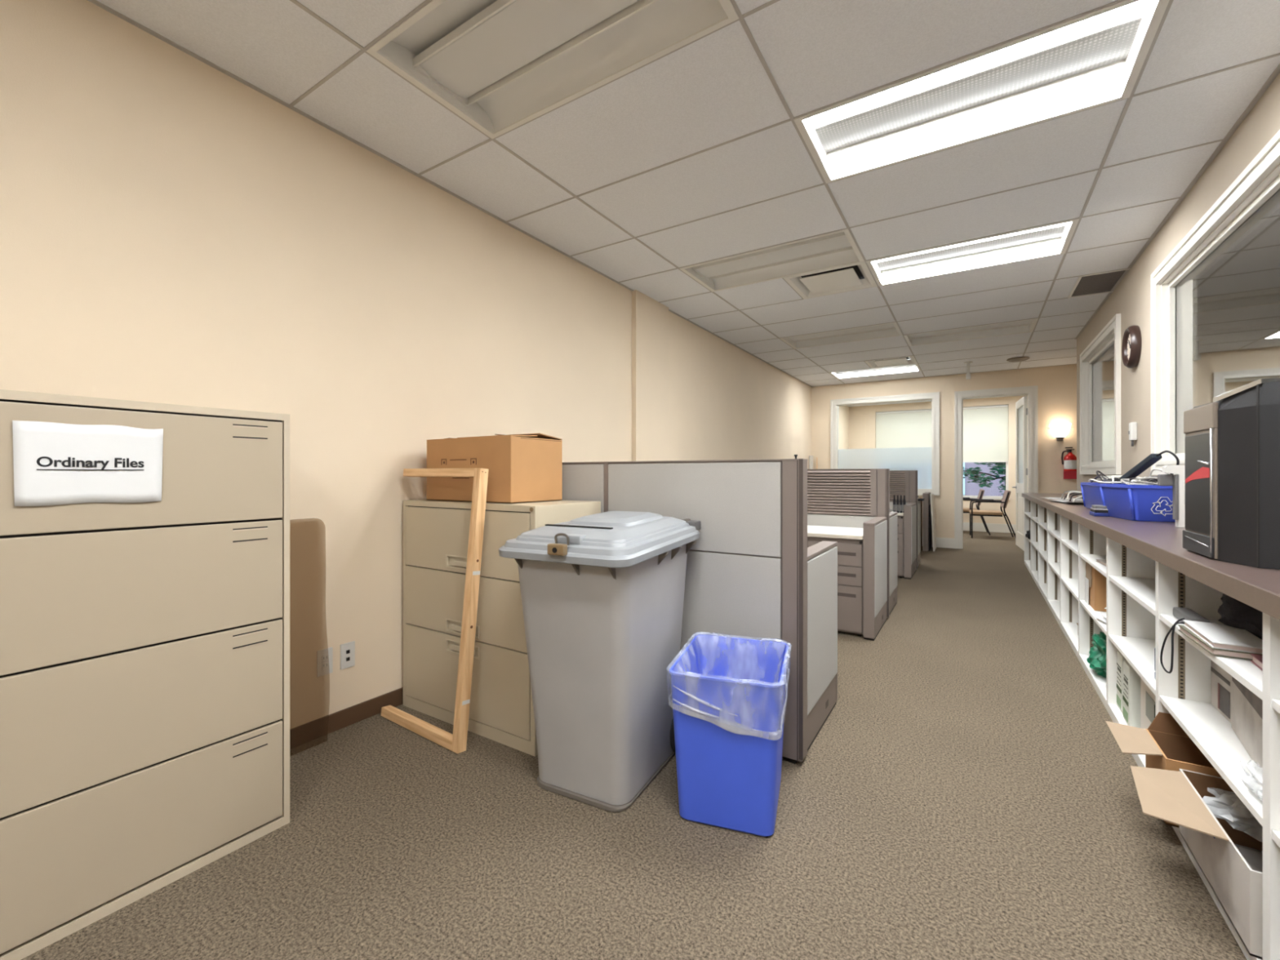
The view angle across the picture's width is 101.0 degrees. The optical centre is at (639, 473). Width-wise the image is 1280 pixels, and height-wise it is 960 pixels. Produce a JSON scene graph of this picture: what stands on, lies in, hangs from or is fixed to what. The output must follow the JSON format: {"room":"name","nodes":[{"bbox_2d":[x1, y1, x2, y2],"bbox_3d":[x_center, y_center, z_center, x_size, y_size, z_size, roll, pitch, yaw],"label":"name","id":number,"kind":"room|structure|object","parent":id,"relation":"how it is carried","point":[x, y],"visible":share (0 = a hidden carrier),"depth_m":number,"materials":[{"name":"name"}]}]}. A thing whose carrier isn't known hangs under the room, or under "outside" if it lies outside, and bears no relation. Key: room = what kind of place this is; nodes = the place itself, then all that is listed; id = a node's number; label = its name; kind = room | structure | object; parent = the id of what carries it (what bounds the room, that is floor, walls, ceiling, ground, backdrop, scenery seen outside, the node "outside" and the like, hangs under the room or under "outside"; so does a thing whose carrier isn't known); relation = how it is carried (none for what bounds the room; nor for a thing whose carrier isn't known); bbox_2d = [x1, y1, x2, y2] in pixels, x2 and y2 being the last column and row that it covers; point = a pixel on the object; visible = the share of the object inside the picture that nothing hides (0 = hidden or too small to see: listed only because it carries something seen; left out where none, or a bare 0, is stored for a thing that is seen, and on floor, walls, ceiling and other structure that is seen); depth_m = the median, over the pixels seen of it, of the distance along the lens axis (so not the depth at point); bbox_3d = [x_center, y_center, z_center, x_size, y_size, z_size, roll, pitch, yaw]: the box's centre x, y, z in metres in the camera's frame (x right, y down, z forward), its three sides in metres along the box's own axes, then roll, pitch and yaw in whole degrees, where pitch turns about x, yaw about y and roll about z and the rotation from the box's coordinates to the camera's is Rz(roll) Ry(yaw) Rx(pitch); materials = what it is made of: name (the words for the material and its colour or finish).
{"room":"back office","nodes":[
{"label":"back office","id":0,"kind":"room"},
{"bbox_2d":[0,0,848,728],"bbox_3d":[0.377,-0.345,5.298,0.192,3.028,16.155,0,0,32],"label":"wall","id":1,"kind":"structure","parent":0,"point":[173,231],"depth_m":2.34,"materials":[{"name":"paint"}]},
{"bbox_2d":[316,647,332,676],"bbox_3d":[-1.411,0.843,2.365,0.009,0.116,0.066,0,0,32],"label":"wall outlet","id":2,"kind":"object","parent":1,"relation":"attached to","point":[324,657],"visible":1,"depth_m":2.36,"materials":[{"name":"white plastic"}]},
{"bbox_2d":[321,653,328,662],"bbox_3d":[-1.409,0.826,2.364,0.004,0.028,0.032,0,0,32],"label":"socket","id":3,"kind":"object","parent":2,"relation":"attached to","point":[325,657],"depth_m":2.36,"materials":[{"name":"beige"}]},
{"bbox_2d":[321,662,328,670],"bbox_3d":[-1.409,0.860,2.364,0.004,0.028,0.032,0,0,32],"label":"socket","id":4,"kind":"object","parent":2,"relation":"attached to","point":[325,665],"depth_m":2.36,"materials":[{"name":"beige"}]},
{"bbox_2d":[289,687,403,749],"bbox_3d":[-0.390,1.128,3.936,0.054,0.082,13.034,0,0,32],"label":"baseboard","id":5,"kind":"structure","parent":1,"relation":"attached to","point":[300,735],"depth_m":2.42,"materials":[{"name":"brown"}]},
{"bbox_2d":[340,640,355,670],"bbox_3d":[-1.357,0.843,2.451,0.008,0.116,0.066,0,0,32],"label":"wall outlet","id":6,"kind":"object","parent":1,"relation":"attached to","point":[347,650],"visible":1,"depth_m":2.45,"materials":[{"name":"white plastic"}]},
{"bbox_2d":[21,530,1246,959],"bbox_3d":[3.624,1.219,3.387,7.900,0.100,16.800,0,0,32],"label":"floor","id":7,"kind":"structure","parent":0,"point":[966,791],"depth_m":1.64,"materials":[{"name":"carpet"}]},
{"bbox_2d":[0,389,289,959],"bbox_3d":[-1.604,0.485,1.493,0.437,1.368,0.927,0,0,32],"label":"filing cabinet","id":8,"kind":"object","parent":7,"relation":"on","point":[144,646],"visible":1,"depth_m":1.45,"materials":[{"name":"beige metal"}]},
{"bbox_2d":[12,420,163,506],"bbox_3d":[-1.418,-0.025,1.371,0.004,0.208,0.276,0,0,32],"label":"paper sign","id":9,"kind":"object","parent":8,"relation":"attached to","point":[55,464],"visible":1,"depth_m":1.36,"materials":[{"name":"white paper"}]},
{"bbox_2d":[381,467,488,753],"bbox_3d":[-0.957,0.572,2.433,0.601,1.194,0.160,0,0,35],"label":"lumber assembly","id":10,"kind":"object","parent":7,"relation":"on","point":[456,742],"visible":1,"depth_m":2.27,"materials":[{"name":"brown wood"}]},
{"bbox_2d":[403,499,600,756],"bbox_3d":[-0.694,0.651,2.615,0.903,1.035,0.464,0,0,32],"label":"filing cabinet","id":11,"kind":"object","parent":7,"relation":"on","point":[436,533],"visible":0.68,"depth_m":2.41,"materials":[{"name":"beige metal"}]},
{"bbox_2d":[426,432,562,503],"bbox_3d":[-0.733,-0.031,2.651,0.596,0.326,0.346,0,0,32],"label":"cardboard box","id":12,"kind":"object","parent":11,"relation":"on","point":[526,468],"visible":0.85,"depth_m":2.49,"materials":[{"name":"brown cardboard"}]},
{"bbox_2d":[498,511,700,812],"bbox_3d":[-0.131,0.666,2.089,0.562,1.006,0.750,0,0,27],"label":"bin","id":13,"kind":"object","parent":7,"relation":"on","point":[602,593],"visible":0.94,"depth_m":1.87,"materials":[{"name":"grey plastic"}]},
{"bbox_2d":[562,458,807,764],"bbox_3d":[-0.124,0.554,2.637,1.879,1.229,0.089,0,0,32],"label":"partition panel","id":14,"kind":"object","parent":7,"relation":"on","point":[746,571],"visible":0.4,"depth_m":2.25,"materials":[{"name":"grey fabric"}]},
{"bbox_2d":[668,631,791,836],"bbox_3d":[0.336,0.909,1.908,0.391,0.520,0.472,0,0,19],"label":"wastebasket","id":15,"kind":"object","parent":7,"relation":"on","point":[727,695],"visible":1,"depth_m":1.73,"materials":[{"name":"blue plastic"}]},
{"bbox_2d":[807,536,863,636],"bbox_3d":[1.564,0.820,4.085,0.392,0.699,0.553,0,0,32],"label":"drawer pedestal","id":16,"kind":"object","parent":7,"relation":"on","point":[850,552],"visible":0.52,"depth_m":3.80,"materials":[{"name":"beige metal"}]},
{"bbox_2d":[807,524,863,539],"bbox_3d":[0.995,0.805,4.462,1.758,0.728,0.600,0,0,32],"label":"desk","id":17,"kind":"object","parent":7,"relation":"on","point":[839,532],"visible":0.2,"depth_m":3.96,"materials":[{"name":"white laminate"}]},
{"bbox_2d":[807,468,889,617],"bbox_3d":[1.204,0.565,4.735,1.879,1.209,0.109,0,0,32],"label":"partition panel","id":18,"kind":"object","parent":7,"relation":"on","point":[846,497],"visible":0.27,"depth_m":4.35,"materials":[{"name":"beige metal"}]},
{"bbox_2d":[807,501,920,751],"bbox_3d":[2.127,0.757,4.527,0.080,0.823,5.517,0,0,32],"label":"partition panel","id":19,"kind":"object","parent":7,"relation":"on","point":[822,557],"depth_m":2.63,"materials":[{"name":"grey fabric"}]},
{"bbox_2d":[897,515,903,577],"bbox_3d":[2.912,0.820,6.214,0.392,0.699,0.553,0,0,32],"label":"drawer pedestal","id":20,"kind":"object","parent":7,"relation":"on","point":[900,518],"visible":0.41,"depth_m":5.90,"materials":[{"name":"beige metal"}]},
{"bbox_2d":[889,470,917,569],"bbox_3d":[2.553,0.565,6.864,1.879,1.209,0.109,0,0,32],"label":"partition panel","id":21,"kind":"object","parent":7,"relation":"on","point":[902,482],"visible":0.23,"depth_m":6.39,"materials":[{"name":"grey fabric"}]},
{"bbox_2d":[920,497,922,549],"bbox_3d":[4.143,0.769,7.851,0.020,0.800,1.100,0,0,32],"label":"panel","id":22,"kind":"object","parent":7,"relation":"on","point":[920,497],"visible":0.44,"depth_m":8.20,"materials":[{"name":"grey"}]},
{"bbox_2d":[922,492,930,551],"bbox_3d":[4.457,0.732,8.203,0.075,0.875,0.530,0,0,32],"label":"panel","id":23,"kind":"object","parent":7,"relation":"on","point":[926,495],"visible":0.86,"depth_m":7.99,"materials":[{"name":"beige metal"}]},
{"bbox_2d":[928,503,931,551],"bbox_3d":[4.506,0.819,8.190,0.008,0.700,0.500,0,0,32],"label":"panel","id":24,"kind":"object","parent":7,"relation":"on","point":[930,513],"visible":0.76,"depth_m":8.09,"materials":[{"name":"black"}]},
{"bbox_2d":[929,493,936,551],"bbox_3d":[4.534,0.739,8.160,0.060,0.860,0.480,0,0,32],"label":"panel","id":25,"kind":"object","parent":7,"relation":"on","point":[931,495],"visible":1,"depth_m":8.01,"materials":[{"name":"white"}]},
{"bbox_2d":[963,488,991,535],"bbox_3d":[6.499,0.736,10.448,0.701,0.873,0.584,0,0,29],"label":"chair","id":26,"kind":"object","parent":7,"relation":"on","point":[966,510],"visible":0.41,"depth_m":10.23,"materials":[{"name":"fabric"}]},
{"bbox_2d":[968,489,1015,537],"bbox_3d":[6.456,0.736,9.671,0.701,0.873,0.584,0,0,29],"label":"chair","id":27,"kind":"object","parent":7,"relation":"on","point":[1006,496],"visible":0.99,"depth_m":9.55,"materials":[{"name":"fabric"}]},
{"bbox_2d":[1024,497,1279,959],"bbox_3d":[2.937,0.736,3.203,0.435,0.866,8.446,0,0,32],"label":"shelving unit","id":28,"kind":"object","parent":7,"relation":"on","point":[1142,592],"visible":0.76,"depth_m":1.85,"materials":[{"name":"white wood"}]},
{"bbox_2d":[1084,561,1106,611],"bbox_3d":[2.769,0.652,3.050,0.275,0.255,0.256,0,0,32],"label":"carton","id":29,"kind":"object","parent":28,"relation":"on","point":[1095,581],"visible":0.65,"depth_m":3.01,"materials":[{"name":"cardboard"}]},
{"bbox_2d":[1086,631,1106,678],"bbox_3d":[2.644,0.988,2.910,0.276,0.251,0.517,0,0,32],"label":"bag","id":30,"kind":"object","parent":28,"relation":"on","point":[1096,660],"visible":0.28,"depth_m":2.91,"materials":[{"name":"green plastic"}]},
{"bbox_2d":[1116,650,1126,712],"bbox_3d":[2.332,0.981,2.453,0.161,0.270,0.110,0,0,32],"label":"pail","id":31,"kind":"object","parent":28,"relation":"on","point":[1120,658],"visible":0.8,"depth_m":2.48,"materials":[{"name":"white"}]},
{"bbox_2d":[1116,662,1120,685],"bbox_3d":[2.264,0.948,2.495,0.002,0.086,0.080,0,0,32],"label":"print","id":32,"kind":"object","parent":31,"relation":"on","point":[1118,664],"depth_m":2.50,"materials":[{"name":"grey"}]},
{"bbox_2d":[1122,660,1140,728],"bbox_3d":[2.240,0.981,2.319,0.161,0.270,0.115,0,0,32],"label":"carton","id":33,"kind":"object","parent":28,"relation":"on","point":[1131,680],"visible":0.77,"depth_m":2.31,"materials":[{"name":"white"}]},
{"bbox_2d":[1123,674,1128,698],"bbox_3d":[2.170,0.948,2.358,0.002,0.086,0.077,0,0,32],"label":"print","id":34,"kind":"object","parent":33,"relation":"on","point":[1125,676],"depth_m":2.35,"materials":[{"name":"grey"}]},
{"bbox_2d":[1140,677,1155,728],"bbox_3d":[2.149,0.981,1.995,0.302,0.270,0.430,0,0,32],"label":"carton","id":35,"kind":"object","parent":28,"relation":"on","point":[1148,699],"visible":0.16,"depth_m":2.17,"materials":[{"name":"beige cardboard"}]},
{"bbox_2d":[1022,493,1279,620],"bbox_3d":[2.931,0.275,3.204,0.472,0.052,8.510,0,0,32],"label":"countertop","id":36,"kind":"structure","parent":28,"relation":"on","point":[1259,588],"depth_m":1.70,"materials":[{"name":"brown laminate"}]},
{"bbox_2d":[1080,482,1102,508],"bbox_3d":[3.226,0.155,3.544,0.316,0.185,0.632,0,0,29],"label":"box","id":37,"kind":"object","parent":36,"relation":"on","point":[1091,491],"visible":0.23,"depth_m":3.66,"materials":[{"name":"blue plastic"}]},
{"bbox_2d":[1096,475,1144,484],"bbox_3d":[3.234,0.052,3.555,0.205,0.083,0.557,0,0,32],"label":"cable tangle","id":38,"kind":"object","parent":37,"relation":"in","point":[1114,477],"visible":0.25,"depth_m":3.49,"materials":[{"name":"black plastic"}]},
{"bbox_2d":[1089,504,1109,516],"bbox_3d":[2.726,0.218,3.133,0.070,0.060,0.150,0,0,32],"label":"hole punch","id":39,"kind":"object","parent":36,"relation":"on","point":[1095,510],"visible":0.99,"depth_m":3.08,"materials":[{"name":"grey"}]},
{"bbox_2d":[1099,483,1175,522],"bbox_3d":[2.805,0.153,2.875,0.361,0.190,0.412,0,0,23],"label":"box","id":40,"kind":"object","parent":36,"relation":"on","point":[1144,503],"visible":0.67,"depth_m":2.76,"materials":[{"name":"blue plastic"}]},
{"bbox_2d":[1120,476,1157,484],"bbox_3d":[2.809,0.055,2.881,0.259,0.080,0.309,0,0,32],"label":"paper","id":41,"kind":"object","parent":40,"relation":"in","point":[1148,480],"visible":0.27,"depth_m":2.85,"materials":[{"name":"white paper"}]},
{"bbox_2d":[1118,450,1179,481],"bbox_3d":[2.881,-0.034,3.008,0.074,0.187,0.389,0,0,9],"label":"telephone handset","id":42,"kind":"object","parent":41,"relation":"on","point":[1152,459],"visible":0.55,"depth_m":3.00,"materials":[{"name":"black"}]},
{"bbox_2d":[1157,465,1185,527],"bbox_3d":[2.564,0.103,2.435,0.243,0.289,0.082,0,0,32],"label":"appliance","id":43,"kind":"object","parent":36,"relation":"on","point":[1177,480],"visible":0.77,"depth_m":2.44,"materials":[{"name":"white plastic"}]},
{"bbox_2d":[1182,377,1279,568],"bbox_3d":[1.844,-0.003,1.454,0.410,0.501,0.410,0,0,32],"label":"computer tower","id":44,"kind":"object","parent":36,"relation":"on","point":[1233,442],"visible":1,"depth_m":1.46,"materials":[{"name":"black plastic"}]},
{"bbox_2d":[1106,711,1222,827],"bbox_3d":[1.864,0.978,1.717,0.488,0.277,0.265,0,0,32],"label":"carton","id":45,"kind":"object","parent":28,"relation":"on","point":[1165,745],"visible":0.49,"depth_m":1.82,"materials":[{"name":"cardboard"}]},
{"bbox_2d":[1160,617,1211,673],"bbox_3d":[1.762,0.563,1.710,0.076,0.195,0.194,0,0,-7],"label":"cable","id":46,"kind":"object","parent":28,"relation":"on","point":[1177,622],"visible":0.8,"depth_m":1.72,"materials":[{"name":"black plastic"}]},
{"bbox_2d":[1173,607,1210,622],"bbox_3d":[1.811,0.475,1.735,0.047,0.034,0.190,0,0,32],"label":"case","id":47,"kind":"object","parent":28,"relation":"on","point":[1188,614],"visible":0.66,"depth_m":1.73,"materials":[{"name":"grey plastic"}]},
{"bbox_2d":[1130,765,1262,959],"bbox_3d":[1.647,1.018,1.372,0.525,0.197,0.500,0,0,32],"label":"carton","id":48,"kind":"object","parent":28,"relation":"on","point":[1230,860],"visible":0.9,"depth_m":1.45,"materials":[{"name":"cardboard"}]},
{"bbox_2d":[1202,791,1262,838],"bbox_3d":[1.769,0.955,1.484,0.308,0.108,0.179,0,0,32],"label":"plastic bag","id":49,"kind":"object","parent":48,"relation":"in","point":[1221,806],"visible":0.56,"depth_m":1.51,"materials":[{"name":"white plastic"}]},
{"bbox_2d":[1177,624,1262,660],"bbox_3d":[1.673,0.483,1.513,0.125,0.018,0.267,0,0,32],"label":"notebook","id":50,"kind":"object","parent":28,"relation":"on","point":[1214,651],"visible":0.43,"depth_m":1.43,"materials":[{"name":"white paper"}]},
{"bbox_2d":[1182,619,1262,653],"bbox_3d":[1.680,0.466,1.512,0.124,0.016,0.264,0,0,32],"label":"notebook","id":51,"kind":"object","parent":50,"relation":"on","point":[1220,636],"visible":0.79,"depth_m":1.49,"materials":[{"name":"white paper"}]},
{"bbox_2d":[1210,660,1231,723],"bbox_3d":[1.992,0.705,1.646,0.255,0.150,0.177,0,0,32],"label":"carton","id":52,"kind":"object","parent":28,"relation":"on","point":[1220,678],"visible":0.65,"depth_m":1.71,"materials":[{"name":"white cardboard"}]},
{"bbox_2d":[1217,593,1262,639],"bbox_3d":[1.899,0.417,1.531,0.312,0.142,0.449,0,0,32],"label":"bag","id":53,"kind":"object","parent":28,"relation":"on","point":[1234,613],"visible":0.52,"depth_m":1.54,"materials":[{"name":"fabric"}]},
{"bbox_2d":[1231,675,1262,775],"bbox_3d":[1.750,0.672,1.344,0.251,0.215,0.520,0,0,39],"label":"carton","id":54,"kind":"object","parent":28,"relation":"on","point":[1246,708],"visible":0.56,"depth_m":1.46,"materials":[{"name":"beige cardboard"}]},
{"bbox_2d":[1240,760,1262,801],"bbox_3d":[1.492,0.738,1.257,0.064,0.064,0.209,0,0,32],"label":"plastic bag","id":55,"kind":"object","parent":28,"relation":"on","point":[1255,786],"visible":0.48,"depth_m":1.28,"materials":[{"name":"white"}]},
{"bbox_2d":[1250,653,1262,671],"bbox_3d":[1.588,0.482,1.280,0.100,0.020,0.190,0,0,36],"label":"notebook","id":56,"kind":"object","parent":28,"relation":"on","point":[1257,660],"visible":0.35,"depth_m":1.35,"materials":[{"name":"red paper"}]},
{"bbox_2d":[96,0,1279,386],"bbox_3d":[1.726,-1.709,2.596,5.262,0.300,13.034,0,0,32],"label":"ceiling","id":57,"kind":"structure","parent":0,"point":[714,90],"depth_m":2.58,"materials":[{"name":"tile"}]},
{"bbox_2d":[365,0,738,138],"bbox_3d":[-0.335,-1.611,1.871,1.210,0.116,0.603,0,0,32],"label":"ceiling light","id":58,"kind":"object","parent":57,"relation":"attached to","point":[500,66],"visible":0.97,"depth_m":1.98,"materials":[{"name":"white metal"}]},
{"bbox_2d":[412,0,658,106],"bbox_3d":[-0.335,-1.607,1.871,1.170,0.036,0.266,0,0,32],"label":"diffuser","id":59,"kind":"object","parent":58,"relation":"on","point":[508,40],"depth_m":1.95,"materials":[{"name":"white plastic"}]},
{"bbox_2d":[87,0,1279,386],"bbox_3d":[1.727,-1.558,2.598,5.062,0.006,13.037,0,0,32],"label":"grid","id":60,"kind":"object","parent":57,"relation":"attached to","point":[1277,71],"visible":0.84,"depth_m":2.56,"materials":[{"name":"silver metal"}]},
{"bbox_2d":[679,228,864,292],"bbox_3d":[0.970,-1.611,3.931,1.210,0.116,0.603,0,0,32],"label":"ceiling light","id":61,"kind":"object","parent":57,"relation":"attached to","point":[838,248],"visible":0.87,"depth_m":3.98,"materials":[{"name":"white metal"}]},
{"bbox_2d":[693,231,853,280],"bbox_3d":[0.970,-1.607,3.931,1.170,0.036,0.266,0,0,32],"label":"diffuser","id":62,"kind":"object","parent":61,"relation":"on","point":[836,242],"depth_m":3.90,"materials":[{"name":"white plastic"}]},
{"bbox_2d":[783,261,877,299],"bbox_3d":[1.554,-1.601,4.283,0.603,0.096,0.603,0,0,32],"label":"ceiling vent","id":63,"kind":"object","parent":57,"relation":"in","point":[857,276],"visible":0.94,"depth_m":4.28,"materials":[{"name":"white metal"}]},
{"bbox_2d":[779,322,902,349],"bbox_3d":[2.275,-1.611,5.991,1.210,0.116,0.603,0,0,32],"label":"ceiling light","id":64,"kind":"object","parent":57,"relation":"attached to","point":[891,329],"visible":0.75,"depth_m":6.09,"materials":[{"name":"white plastic"}]},
{"bbox_2d":[786,323,895,342],"bbox_3d":[2.275,-1.607,5.991,1.170,0.036,0.266,0,0,32],"label":"diffuser","id":65,"kind":"object","parent":64,"relation":"on","point":[886,326],"depth_m":6.01,"materials":[{"name":"white plastic"}]},
{"bbox_2d":[829,364,920,378],"bbox_3d":[3.579,-1.611,8.051,1.210,0.116,0.603,0,0,32],"label":"ceiling light","id":66,"kind":"object","parent":57,"relation":"attached to","point":[914,367],"visible":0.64,"depth_m":8.20,"materials":[{"name":"white plastic"}]},
{"bbox_2d":[864,355,917,368],"bbox_3d":[3.510,-1.601,7.373,0.603,0.096,0.603,0,0,32],"label":"ceiling vent","id":67,"kind":"object","parent":57,"relation":"in","point":[909,360],"visible":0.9,"depth_m":7.40,"materials":[{"name":"white metal"}]},
{"bbox_2d":[964,361,972,379],"bbox_3d":[4.579,-1.442,7.362,0.100,0.235,0.100,0,0,32],"label":"ceiling camera","id":68,"kind":"object","parent":57,"relation":"hanging from","point":[967,375],"visible":1,"depth_m":7.34,"materials":[{"name":"grey plastic"}]},
{"bbox_2d":[903,318,1038,346],"bbox_3d":[3.631,-1.611,5.854,1.210,0.116,0.603,0,0,32],"label":"ceiling light","id":69,"kind":"object","parent":57,"relation":"attached to","point":[1027,326],"visible":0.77,"depth_m":5.95,"materials":[{"name":"white plastic"}]},
{"bbox_2d":[908,320,1032,339],"bbox_3d":[3.631,-1.607,5.854,1.170,0.036,0.266,0,0,32],"label":"light panel","id":70,"kind":"object","parent":69,"relation":"on","point":[1028,322],"depth_m":5.87,"materials":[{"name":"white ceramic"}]},
{"bbox_2d":[866,218,1079,286],"bbox_3d":[2.326,-1.611,3.793,1.210,0.116,0.603,0,0,32],"label":"ceiling light","id":71,"kind":"object","parent":57,"relation":"attached to","point":[1052,239],"visible":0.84,"depth_m":3.83,"materials":[{"name":"white plastic"}]},
{"bbox_2d":[793,0,1169,183],"bbox_3d":[1.348,-1.611,2.248,1.210,0.116,0.603,0,0,32],"label":"ceiling light","id":72,"kind":"object","parent":57,"relation":"attached to","point":[1095,59],"visible":0.96,"depth_m":2.23,"materials":[{"name":"white plastic"}]},
{"bbox_2d":[1006,356,1029,361],"bbox_3d":[5.114,-1.543,7.142,0.260,0.032,0.260,0,0,32],"label":"ceiling speaker","id":73,"kind":"object","parent":57,"relation":"attached to","point":[1017,358],"visible":1,"depth_m":7.09,"materials":[{"name":"silver metal"}]},
{"bbox_2d":[1067,268,1130,297],"bbox_3d":[3.751,-1.561,4.334,0.300,0.016,0.610,0,0,32],"label":"ceiling vent","id":74,"kind":"object","parent":57,"relation":"in","point":[1101,282],"visible":0.99,"depth_m":4.32,"materials":[{"name":"grey metal"}]},
{"bbox_2d":[834,364,915,374],"bbox_3d":[3.579,-1.607,8.051,1.170,0.036,0.266,0,0,32],"label":"light panel","id":75,"kind":"object","parent":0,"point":[909,366],"depth_m":8.11,"materials":[{"name":"white plastic"}]},
{"bbox_2d":[847,395,1025,406],"bbox_3d":[5.963,-1.556,9.604,4.800,0.050,3.101,0,0,32],"label":"ceiling","id":76,"kind":"structure","parent":0,"point":[1021,395],"depth_m":11.39,"materials":[{"name":"tile"}]},
{"bbox_2d":[848,395,1027,524],"bbox_3d":[6.779,-0.231,10.893,4.800,2.800,0.150,0,0,32],"label":"wall","id":77,"kind":"structure","parent":0,"point":[862,419],"depth_m":10.84,"materials":[{"name":"paint"}]},
{"bbox_2d":[875,408,931,448],"bbox_3d":[5.775,-0.799,11.457,1.200,1.137,0.044,0,0,32],"label":"roller shade","id":78,"kind":"object","parent":77,"relation":"attached to","point":[904,428],"visible":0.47,"depth_m":11.47,"materials":[{"name":"fabric"}]},
{"bbox_2d":[963,404,1009,499],"bbox_3d":[6.865,-0.433,10.791,1.134,1.895,0.130,0,0,32],"label":"window","id":79,"kind":"structure","parent":77,"relation":"in","point":[986,497],"depth_m":10.59,"materials":[{"name":"white"}]},
{"bbox_2d":[963,404,1008,462],"bbox_3d":[6.854,-0.799,10.774,1.074,1.137,0.044,0,0,32],"label":"roller shade","id":80,"kind":"object","parent":79,"relation":"attached to","point":[985,428],"visible":0.65,"depth_m":10.68,"materials":[{"name":"fabric"}]},
{"bbox_2d":[963,522,1015,533],"bbox_3d":[6.727,1.084,10.829,4.620,0.170,0.015,0,0,32],"label":"baseboard","id":81,"kind":"structure","parent":77,"relation":"attached to","point":[993,527],"depth_m":10.62,"materials":[{"name":"white"}]},
{"bbox_2d":[811,364,1076,537],"bbox_3d":[5.287,-0.345,8.126,5.162,3.028,0.120,0,0,32],"label":"wall","id":82,"kind":"structure","parent":0,"point":[1057,384],"depth_m":8.28,"materials":[{"name":"paint"}]},
{"bbox_2d":[830,391,939,495],"bbox_3d":[4.082,-0.476,8.871,1.665,1.640,0.150,0,0,32],"label":"window","id":83,"kind":"structure","parent":82,"relation":"in","point":[926,460],"depth_m":8.76,"materials":[{"name":"white glass"}]},
{"bbox_2d":[931,537,954,548],"bbox_3d":[5.208,1.091,8.096,5.062,0.156,0.016,0,0,32],"label":"baseboard","id":84,"kind":"structure","parent":82,"relation":"attached to","point":[940,542],"depth_m":8.34,"materials":[{"name":"white"}]},
{"bbox_2d":[954,385,1038,551],"bbox_3d":[5.626,-0.059,8.395,1.046,2.455,0.998,0,0,32],"label":"door","id":85,"kind":"structure","parent":82,"relation":"in","point":[1027,407],"depth_m":8.19,"materials":[{"name":"white wood"}]},
{"bbox_2d":[1047,422,1073,440],"bbox_3d":[5.990,-0.591,7.521,0.295,0.240,0.244,0,0,32],"label":"wall sconce","id":86,"kind":"object","parent":82,"relation":"attached to","point":[1060,431],"visible":1,"depth_m":7.46,"materials":[{"name":"white"}]},
{"bbox_2d":[1061,447,1076,479],"bbox_3d":[6.068,-0.151,7.459,0.180,0.450,0.172,0,0,32],"label":"fire extinguisher","id":87,"kind":"object","parent":82,"relation":"attached to","point":[1069,462],"visible":0.98,"depth_m":7.40,"materials":[{"name":"red"}]},
{"bbox_2d":[1076,72,1279,496],"bbox_3d":[2.103,-0.345,1.302,0.160,3.028,11.250,0,0,32],"label":"wall","id":88,"kind":"structure","parent":0,"point":[1131,298],"depth_m":3.59,"materials":[{"name":"beige paint"}]},
{"bbox_2d":[1080,313,1120,474],"bbox_3d":[4.401,-0.643,4.960,0.190,1.301,1.746,0,0,32],"label":"window","id":89,"kind":"structure","parent":88,"relation":"in","point":[1100,361],"depth_m":5.12,"materials":[{"name":"white wood"}]},
{"bbox_2d":[1121,324,1142,368],"bbox_3d":[3.604,-0.931,3.873,0.055,0.310,0.310,0,0,32],"label":"wall clock","id":90,"kind":"object","parent":88,"relation":"attached to","point":[1131,340],"visible":1,"depth_m":3.80,"materials":[{"name":"brown"}]},
{"bbox_2d":[1128,422,1137,446],"bbox_3d":[3.611,-0.288,3.868,0.038,0.175,0.070,0,0,32],"label":"wall sensor","id":91,"kind":"object","parent":88,"relation":"attached to","point":[1132,432],"visible":1,"depth_m":3.84,"materials":[{"name":"white plastic"}]},
{"bbox_2d":[1151,129,1279,475],"bbox_3d":[2.505,-0.643,1.965,0.190,1.301,3.356,0,0,32],"label":"window","id":92,"kind":"structure","parent":88,"relation":"in","point":[1253,197],"depth_m":3.25,"materials":[{"name":"white wood"}]},
{"bbox_2d":[1197,208,1279,331],"bbox_3d":[3.760,-1.491,0.181,3.840,0.080,11.130,0,0,32],"label":"ceiling","id":93,"kind":"structure","parent":0,"point":[1242,289],"depth_m":4.06,"materials":[{"name":"grey"}]},
{"bbox_2d":[1197,323,1279,405],"bbox_3d":[3.734,-0.231,0.139,3.840,2.800,11.230,0,0,32],"label":"wall","id":94,"kind":"structure","parent":0,"point":[1254,349],"depth_m":5.26,"materials":[{"name":"beige paint"}]},
{"bbox_2d":[1223,373,1279,393],"bbox_3d":[6.297,0.099,4.990,1.080,2.140,0.030,0,0,32],"label":"door","id":95,"kind":"structure","parent":94,"relation":"in","point":[1230,383],"depth_m":5.21,"materials":[{"name":"white"}]},
{"label":"outside","id":96,"kind":"structure","parent":0,"visible":0},
{"bbox_3d":[9.951,2.219,15.714,24.000,0.100,10.800,0,0,32],"label":"ground","id":97,"kind":"structure","parent":96,"visible":0},
{"bbox_2d":[963,462,1005,496],"bbox_3d":[9.681,-2.331,18.093,15.000,9.000,3.070,0,0,32],"label":"sky","id":98,"kind":"structure","parent":97,"relation":"on","point":[971,488],"depth_m":15.94,"materials":[{"name":"white"}]},
{"bbox_2d":[963,462,1005,494],"bbox_3d":[8.557,0.161,12.315,2.386,4.021,1.029,0,0,30],"label":"tree","id":99,"kind":"object","parent":97,"relation":"on","point":[1002,468],"visible":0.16,"depth_m":12.52,"materials":[{"name":"green plant"}]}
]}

